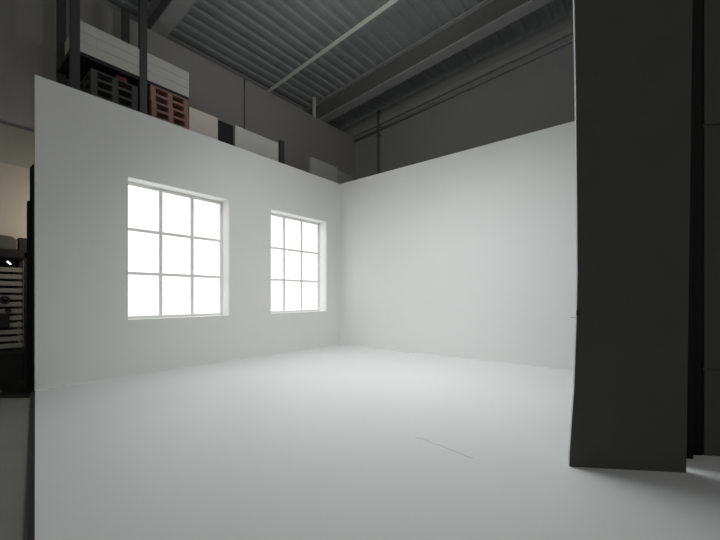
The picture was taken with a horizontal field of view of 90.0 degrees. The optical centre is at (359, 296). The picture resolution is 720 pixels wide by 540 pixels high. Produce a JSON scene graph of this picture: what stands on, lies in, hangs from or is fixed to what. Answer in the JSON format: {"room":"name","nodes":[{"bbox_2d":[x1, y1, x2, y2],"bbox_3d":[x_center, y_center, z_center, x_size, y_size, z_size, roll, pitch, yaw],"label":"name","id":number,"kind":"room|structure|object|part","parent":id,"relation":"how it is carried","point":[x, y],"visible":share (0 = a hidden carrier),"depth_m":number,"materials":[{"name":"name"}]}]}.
{"room":"studio","nodes":[
{"label":"studio","id":0,"kind":"room"},
{"bbox_2d":[0,392,31,539],"bbox_3d":[0.410,1.391,1.992,16.700,0.098,17.200,0,0,39],"label":"floor","id":1,"kind":"structure","parent":0,"point":[15,413],"depth_m":2.85,"materials":[{"name":"grey concrete"}]},
{"bbox_2d":[0,380,31,397],"bbox_3d":[-5.508,1.337,4.965,1.965,0.006,2.100,0,0,39],"label":"rubber mat","id":2,"kind":"object","parent":1,"relation":"on","point":[17,389],"visible":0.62,"depth_m":5.14,"materials":[{"name":"black rubber"}]},
{"bbox_2d":[0,248,26,382],"bbox_3d":[-5.954,0.293,5.447,0.545,2.080,1.340,0,0,39],"label":"rack","id":3,"kind":"object","parent":2,"relation":"on","point":[13,363],"visible":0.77,"depth_m":5.74,"materials":[{"name":"black metal"}]},
{"bbox_2d":[0,235,17,249],"bbox_3d":[-5.808,-0.864,5.605,0.400,0.249,0.650,0,0,39],"label":"bag","id":4,"kind":"object","parent":3,"relation":"on","point":[6,242],"visible":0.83,"depth_m":5.65,"materials":[{"name":"fabric"}]},
{"bbox_3d":[-6.160,0.313,5.615,0.013,2.040,1.340,0,0,39],"label":"panel","id":5,"kind":"part","parent":3,"relation":"part of","materials":[{"name":"black metal"}]},
{"bbox_2d":[0,341,22,349],"bbox_3d":[-5.934,0.783,5.435,0.460,0.104,1.190,0,0,39],"label":"wooden plank","id":6,"kind":"object","parent":3,"relation":"on","point":[7,344],"visible":0.94,"depth_m":5.67,"materials":[{"name":"black paint"}]},
{"bbox_2d":[0,334,23,342],"bbox_3d":[-5.930,0.674,5.441,0.460,0.104,1.190,0,0,39],"label":"wooden plank","id":7,"kind":"object","parent":6,"relation":"on","point":[14,339],"visible":1,"depth_m":5.67,"materials":[{"name":"black paint"}]},
{"bbox_2d":[0,328,22,335],"bbox_3d":[-5.935,0.566,5.435,0.460,0.104,1.190,0,0,39],"label":"wooden plank","id":8,"kind":"object","parent":7,"relation":"on","point":[3,331],"visible":1,"depth_m":5.69,"materials":[{"name":"black paint"}]},
{"bbox_2d":[9,321,22,328],"bbox_3d":[-5.937,0.458,5.432,0.460,0.104,1.190,0,0,39],"label":"wooden plank","id":9,"kind":"object","parent":8,"relation":"on","point":[12,325],"visible":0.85,"depth_m":5.71,"materials":[{"name":"black paint"}]},
{"bbox_2d":[9,315,22,321],"bbox_3d":[-5.937,0.349,5.432,0.460,0.104,1.190,0,0,39],"label":"wooden plank","id":10,"kind":"object","parent":9,"relation":"on","point":[14,318],"visible":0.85,"depth_m":5.71,"materials":[{"name":"black paint"}]},
{"bbox_2d":[0,314,8,327],"bbox_3d":[-5.509,0.370,5.544,0.053,0.220,0.159,0,0,39],"label":"pouch","id":11,"kind":"object","parent":10,"relation":"hanging from","point":[4,318],"visible":1,"depth_m":5.54,"materials":[{"name":"black fabric"}]},
{"bbox_2d":[0,308,22,315],"bbox_3d":[-5.936,0.240,5.433,0.460,0.104,1.190,0,0,39],"label":"wooden plank","id":12,"kind":"object","parent":10,"relation":"on","point":[2,311],"visible":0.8,"depth_m":5.68,"materials":[{"name":"black paint"}]},
{"bbox_2d":[0,302,23,308],"bbox_3d":[-5.931,0.132,5.439,0.460,0.104,1.190,0,0,39],"label":"wooden plank","id":13,"kind":"object","parent":12,"relation":"on","point":[14,305],"visible":0.96,"depth_m":5.68,"materials":[{"name":"black paint"}]},
{"bbox_2d":[0,295,22,301],"bbox_3d":[-5.935,0.024,5.435,0.460,0.104,1.190,0,0,39],"label":"wooden plank","id":14,"kind":"object","parent":13,"relation":"on","point":[13,298],"visible":0.84,"depth_m":5.68,"materials":[{"name":"black paint"}]},
{"bbox_2d":[0,296,9,303],"bbox_3d":[-5.492,0.045,5.566,0.050,0.124,0.124,0,0,39],"label":"tape roll","id":15,"kind":"object","parent":14,"relation":"hanging from","point":[2,297],"visible":1,"depth_m":5.55,"materials":[{"name":"black paint"}]},
{"bbox_2d":[0,288,22,294],"bbox_3d":[-5.935,-0.085,5.434,0.460,0.104,1.190,0,0,39],"label":"wooden plank","id":16,"kind":"object","parent":14,"relation":"on","point":[11,291],"visible":0.99,"depth_m":5.66,"materials":[{"name":"black paint"}]},
{"bbox_2d":[0,281,22,287],"bbox_3d":[-5.937,-0.194,5.433,0.460,0.104,1.190,0,0,39],"label":"wooden plank","id":17,"kind":"object","parent":16,"relation":"on","point":[11,284],"visible":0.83,"depth_m":5.65,"materials":[{"name":"black paint"}]},
{"bbox_2d":[0,274,23,280],"bbox_3d":[-5.930,-0.302,5.441,0.460,0.104,1.190,0,0,39],"label":"wooden plank","id":18,"kind":"object","parent":17,"relation":"on","point":[10,277],"visible":0.84,"depth_m":5.67,"materials":[{"name":"black paint"}]},
{"bbox_2d":[0,267,22,274],"bbox_3d":[-5.934,-0.410,5.436,0.460,0.104,1.190,0,0,39],"label":"wooden plank","id":19,"kind":"object","parent":18,"relation":"on","point":[14,271],"visible":0.84,"depth_m":5.67,"materials":[{"name":"black paint"}]},
{"bbox_2d":[0,347,23,354],"bbox_3d":[-5.952,0.863,5.438,0.530,0.060,1.230,0,0,39],"label":"shelf","id":20,"kind":"object","parent":3,"relation":"attached to","point":[7,351],"depth_m":5.67,"materials":[{"name":"black paint"}]},
{"bbox_2d":[0,248,26,259],"bbox_3d":[-5.948,-0.687,5.442,0.530,0.120,1.340,0,0,39],"label":"shelf","id":21,"kind":"object","parent":3,"relation":"attached to","point":[5,254],"depth_m":5.69,"materials":[{"name":"black metal"}]},
{"bbox_2d":[16,238,26,249],"bbox_3d":[-5.558,-0.845,5.911,0.360,0.210,0.110,0,0,39],"label":"box","id":22,"kind":"object","parent":3,"relation":"on","point":[22,242],"visible":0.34,"depth_m":5.79,"materials":[{"name":"paint"}]},
{"bbox_2d":[27,200,29,388],"bbox_3d":[-4.815,-0.030,5.295,0.150,2.740,0.110,0,0,39],"label":"timber post","id":23,"kind":"object","parent":2,"relation":"on","point":[28,201],"visible":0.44,"depth_m":5.21,"materials":[{"name":"black wood"}]},
{"bbox_2d":[30,164,33,391],"bbox_3d":[-4.650,-0.265,5.180,0.230,3.210,0.120,0,0,39],"label":"timber post","id":24,"kind":"object","parent":2,"relation":"on","point":[32,166],"visible":0.37,"depth_m":5.08,"materials":[{"name":"black wood"}]},
{"bbox_2d":[56,0,356,179],"bbox_3d":[-2.700,-2.180,8.856,0.970,7.040,7.240,0,0,39],"label":"storage rack","id":25,"kind":"object","parent":1,"relation":"on","point":[75,64],"visible":0.15,"depth_m":6.36,"materials":[{"name":"grey metal"}]},
{"bbox_2d":[80,41,188,97],"bbox_3d":[-4.327,-4.087,6.798,0.840,0.170,1.800,0,0,39],"label":"foam block","id":26,"kind":"object","parent":25,"relation":"on","point":[88,49],"visible":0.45,"depth_m":6.40,"materials":[{"name":"white plastic"}]},
{"bbox_2d":[65,31,188,88],"bbox_3d":[-4.327,-4.254,6.798,0.840,0.160,1.800,0,0,39],"label":"foam block","id":27,"kind":"object","parent":26,"relation":"on","point":[84,37],"visible":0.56,"depth_m":6.38,"materials":[{"name":"white plastic"}]},
{"bbox_2d":[65,20,188,80],"bbox_3d":[-4.327,-4.421,6.798,0.840,0.170,1.800,0,0,39],"label":"foam block","id":28,"kind":"object","parent":27,"relation":"on","point":[86,28],"visible":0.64,"depth_m":6.37,"materials":[{"name":"white plastic"}]},
{"bbox_2d":[181,107,217,139],"bbox_3d":[-3.492,-3.530,7.692,0.640,0.620,0.615,0,0,39],"label":"storage box","id":29,"kind":"object","parent":25,"relation":"on","point":[200,122],"visible":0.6,"depth_m":7.48,"materials":[{"name":"white plastic"}]},
{"bbox_3d":[-3.492,-3.815,7.692,0.640,0.050,0.615,0,0,39],"label":"lid","id":30,"kind":"part","parent":29,"relation":"part of","materials":[{"name":"white plastic"}]},
{"bbox_2d":[218,120,232,144],"bbox_3d":[-3.189,-3.525,8.094,0.600,0.610,0.380,0,0,39],"label":"equipment case","id":31,"kind":"object","parent":25,"relation":"on","point":[225,131],"visible":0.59,"depth_m":7.91,"materials":[{"name":"black paint"}]},
{"bbox_3d":[-3.189,-3.805,8.094,0.600,0.050,0.380,0,0,39],"label":"lid","id":32,"kind":"part","parent":31,"relation":"part of","materials":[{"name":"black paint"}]},
{"bbox_2d":[233,125,277,161],"bbox_3d":[-2.656,-3.530,8.712,0.640,0.620,1.192,0,0,39],"label":"storage box","id":33,"kind":"object","parent":25,"relation":"on","point":[244,139],"visible":0.57,"depth_m":8.43,"materials":[{"name":"white plastic"}]},
{"bbox_3d":[-2.656,-3.815,8.712,0.640,0.050,1.192,0,0,39],"label":"lid","id":34,"kind":"part","parent":33,"relation":"part of","materials":[{"name":"white plastic"}]},
{"bbox_2d":[309,157,336,182],"bbox_3d":[-1.034,-3.525,10.267,0.100,0.610,1.042,0,0,39],"label":"storage box","id":35,"kind":"object","parent":25,"relation":"on","point":[319,168],"visible":0.83,"depth_m":10.16,"materials":[{"name":"grey plastic"}]},
{"bbox_3d":[-1.034,-3.805,10.267,0.100,0.050,1.042,0,0,39],"label":"lid","id":36,"kind":"part","parent":35,"relation":"part of","materials":[{"name":"grey plastic"}]},
{"bbox_2d":[337,170,352,183],"bbox_3d":[-0.677,-3.485,11.129,0.640,0.530,0.720,0,0,39],"label":"storage box","id":37,"kind":"object","parent":25,"relation":"on","point":[342,177],"visible":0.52,"depth_m":10.84,"materials":[{"name":"grey plastic"}]},
{"bbox_3d":[-4.566,-3.292,6.507,0.850,0.144,0.700,0,0,39],"label":"pallet","id":38,"kind":"object","parent":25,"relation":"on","visible":0},
{"bbox_2d":[85,86,137,110],"bbox_3d":[-4.566,-3.437,6.507,0.850,0.144,0.700,0,0,39],"label":"pallet","id":39,"kind":"object","parent":38,"relation":"on","point":[92,90],"visible":0.25,"depth_m":6.24,"materials":[{"name":"black plastic"}]},
{"bbox_2d":[80,77,137,102],"bbox_3d":[-4.566,-3.581,6.507,0.850,0.144,0.700,0,0,39],"label":"pallet","id":40,"kind":"object","parent":39,"relation":"on","point":[92,81],"visible":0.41,"depth_m":6.24,"materials":[{"name":"black plastic"}]},
{"bbox_2d":[80,68,137,101],"bbox_3d":[-4.566,-3.725,6.507,0.850,0.144,0.700,0,0,39],"label":"pallet","id":41,"kind":"object","parent":40,"relation":"on","point":[93,73],"visible":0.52,"depth_m":6.24,"materials":[{"name":"black plastic"}]},
{"bbox_2d":[114,75,127,86],"bbox_3d":[-4.468,-3.858,6.595,0.600,0.120,0.180,0,0,39],"label":"box","id":42,"kind":"object","parent":41,"relation":"on","point":[115,76],"visible":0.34,"depth_m":6.40,"materials":[{"name":"red cardboard"}]},
{"bbox_3d":[-3.971,-3.292,7.218,0.850,0.144,0.700,0,0,39],"label":"wooden pallet","id":43,"kind":"object","parent":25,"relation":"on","visible":0},
{"bbox_2d":[147,108,188,128],"bbox_3d":[-3.977,-3.437,7.228,0.850,0.144,0.700,0,0,39],"label":"wooden pallet","id":44,"kind":"object","parent":43,"relation":"on","point":[152,112],"visible":0.29,"depth_m":6.96,"materials":[{"name":"brown wood"}]},
{"bbox_2d":[147,100,188,122],"bbox_3d":[-3.976,-3.581,7.223,0.850,0.144,0.700,0,0,39],"label":"wooden pallet","id":45,"kind":"object","parent":44,"relation":"on","point":[152,104],"visible":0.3,"depth_m":6.96,"materials":[{"name":"brown wood"}]},
{"bbox_2d":[147,92,187,114],"bbox_3d":[-3.991,-3.725,7.216,0.850,0.144,0.700,0,0,39],"label":"wooden pallet","id":46,"kind":"object","parent":45,"relation":"on","point":[151,96],"visible":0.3,"depth_m":6.95,"materials":[{"name":"brown wood"}]},
{"bbox_2d":[147,85,187,107],"bbox_3d":[-3.989,-3.870,7.213,0.850,0.144,0.700,0,0,39],"label":"wooden pallet","id":47,"kind":"object","parent":46,"relation":"on","point":[153,89],"visible":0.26,"depth_m":6.94,"materials":[{"name":"brown wood"}]},
{"bbox_2d":[0,0,354,348],"bbox_3d":[-4.917,-2.205,7.364,0.150,7.090,14.760,0,0,39],"label":"wall","id":48,"kind":"structure","parent":0,"point":[27,27],"depth_m":7.00,"materials":[{"name":"paint"}]},
{"bbox_2d":[0,121,33,131],"bbox_3d":[-4.852,-2.895,7.310,0.020,0.040,14.760,0,0,39],"label":"trim","id":49,"kind":"structure","parent":48,"relation":"attached to","point":[1,122],"depth_m":6.11,"materials":[{"name":"grey metal"}]},
{"bbox_2d":[244,79,244,128],"bbox_3d":[-3.042,-2.205,9.487,0.027,7.090,0.028,0,0,39],"label":"cable","id":50,"kind":"object","parent":48,"relation":"attached to","point":[244,79],"visible":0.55,"depth_m":9.47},
{"bbox_2d":[313,97,315,116],"bbox_3d":[-1.465,-6.070,11.516,0.070,0.640,0.080,0,0,39],"label":"strut","id":51,"kind":"object","parent":48,"relation":"on","point":[314,98],"visible":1,"depth_m":11.48,"materials":[{"name":"grey metal"}]},
{"bbox_2d":[34,75,339,391],"bbox_3d":[-2.497,-0.879,7.383,0.090,4.361,6.263,0,0,39],"label":"wall","id":52,"kind":"structure","parent":0,"point":[87,147],"depth_m":5.81,"materials":[{"name":"white paint"}]},
{"bbox_2d":[27,391,34,539],"bbox_3d":[-1.566,1.319,1.710,0.030,0.042,8.703,0,0,-42],"label":"trim","id":53,"kind":"structure","parent":52,"relation":"attached to","point":[31,503],"depth_m":2.53,"materials":[{"name":"black wood"}]},
{"bbox_2d":[128,178,227,319],"bbox_3d":[-3.340,-0.790,6.648,0.282,2.360,1.837,0,0,39],"label":"window","id":54,"kind":"structure","parent":52,"relation":"in","point":[178,238],"depth_m":6.71,"materials":[{"name":"white glass"}]},
{"bbox_2d":[271,210,324,312],"bbox_3d":[-1.579,-0.790,8.798,0.282,2.360,1.789,0,0,39],"label":"window","id":55,"kind":"structure","parent":52,"relation":"in","point":[297,242],"depth_m":8.96,"materials":[{"name":"white glass"}]},
{"bbox_2d":[95,0,340,129],"bbox_3d":[-5.378,-6.050,8.025,0.100,1.700,15.200,0,0,39],"label":"beam","id":56,"kind":"structure","parent":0,"point":[95,0],"depth_m":9.67,"materials":[{"name":"grey metal"}]},
{"bbox_2d":[99,0,572,129],"bbox_3d":[0.659,-6.995,2.952,15.870,1.335,15.000,0,0,39],"label":"ceiling","id":57,"kind":"structure","parent":0,"point":[262,42],"depth_m":9.13,"materials":[{"name":"grey metal"}]},
{"bbox_2d":[147,0,196,37],"bbox_3d":[0.819,-6.614,3.596,15.100,1.856,0.320,0,0,39],"label":"roof beam","id":58,"kind":"structure","parent":57,"relation":"attached to","point":[163,16],"depth_m":7.61,"materials":[{"name":"metal"}]},
{"bbox_2d":[267,0,397,92],"bbox_3d":[0.302,-6.152,7.859,8.300,0.724,0.060,0,0,39],"label":"pipe","id":59,"kind":"object","parent":57,"relation":"attached to","point":[391,2],"visible":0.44,"depth_m":8.54,"materials":[{"name":"grey metal"}]},
{"bbox_2d":[304,0,553,122],"bbox_3d":[4.019,-6.614,7.504,15.100,1.856,0.320,0,0,39],"label":"roof beam","id":60,"kind":"structure","parent":57,"relation":"attached to","point":[487,17],"depth_m":9.32,"materials":[{"name":"metal"}]},
{"bbox_2d":[35,345,719,539],"bbox_3d":[0.405,1.319,4.164,8.660,0.042,7.568,0,0,39],"label":"floor","id":61,"kind":"structure","parent":0,"point":[340,442],"depth_m":2.88,"materials":[{"name":"white paint"}]},
{"bbox_2d":[568,0,692,472],"bbox_3d":[2.036,-0.700,2.723,0.859,4.000,0.040,0,0,7],"label":"partition panel","id":62,"kind":"object","parent":61,"relation":"on","point":[633,58],"visible":1,"depth_m":2.71,"materials":[{"name":"black fabric"}]},
{"bbox_2d":[703,0,719,455],"bbox_3d":[3.321,-0.700,2.900,1.000,4.000,0.050,0,0,9],"label":"wall","id":63,"kind":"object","parent":61,"relation":"on","point":[711,8],"visible":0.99,"depth_m":2.94,"materials":[{"name":"grey paint"}]},
{"bbox_2d":[687,0,702,458],"bbox_3d":[2.740,-0.675,2.948,0.693,3.950,0.052,0,0,-25],"label":"drape","id":64,"kind":"object","parent":63,"relation":"hanging from","point":[695,310],"visible":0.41,"depth_m":2.96,"materials":[{"name":"fabric"}]},
{"bbox_2d":[340,121,575,371],"bbox_3d":[2.004,-0.879,7.687,6.550,4.361,0.090,0,0,39],"label":"wall","id":65,"kind":"structure","parent":0,"point":[470,254],"depth_m":7.46,"materials":[{"name":"white paint"}]},
{"bbox_2d":[341,13,574,178],"bbox_3d":[5.241,-3.072,8.681,15.700,8.824,0.150,0,0,39],"label":"wall","id":66,"kind":"structure","parent":0,"point":[492,111],"depth_m":10.09,"materials":[{"name":"grey paint"}]},
{"bbox_2d":[376,111,380,173],"bbox_3d":[0.631,-2.490,12.249,0.120,7.660,0.110,0,0,39],"label":"drain pipe","id":67,"kind":"object","parent":66,"relation":"attached to","point":[378,135],"visible":0.34,"depth_m":12.22,"materials":[{"name":"black metal"}]},
{"bbox_2d":[353,26,572,136],"bbox_3d":[5.316,-6.422,8.456,14.300,1.304,0.097,0,0,39],"label":"wall rail","id":68,"kind":"object","parent":66,"relation":"attached to","point":[567,32],"visible":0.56,"depth_m":10.11,"materials":[{"name":"metal"}]},
{"bbox_2d":[354,38,573,141],"bbox_3d":[5.318,-6.183,8.443,14.286,1.218,0.080,0,0,39],"label":"ceiling pipe","id":69,"kind":"object","parent":66,"relation":"attached to","point":[572,39],"visible":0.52,"depth_m":10.10,"materials":[{"name":"metal"}]},
{"bbox_2d":[525,46,525,133],"bbox_3d":[4.322,-2.707,9.331,5.969,8.094,0.008,0,0,39],"label":"trim","id":70,"kind":"structure","parent":66,"relation":"attached to","point":[525,46],"depth_m":9.35,"materials":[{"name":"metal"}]}
]}

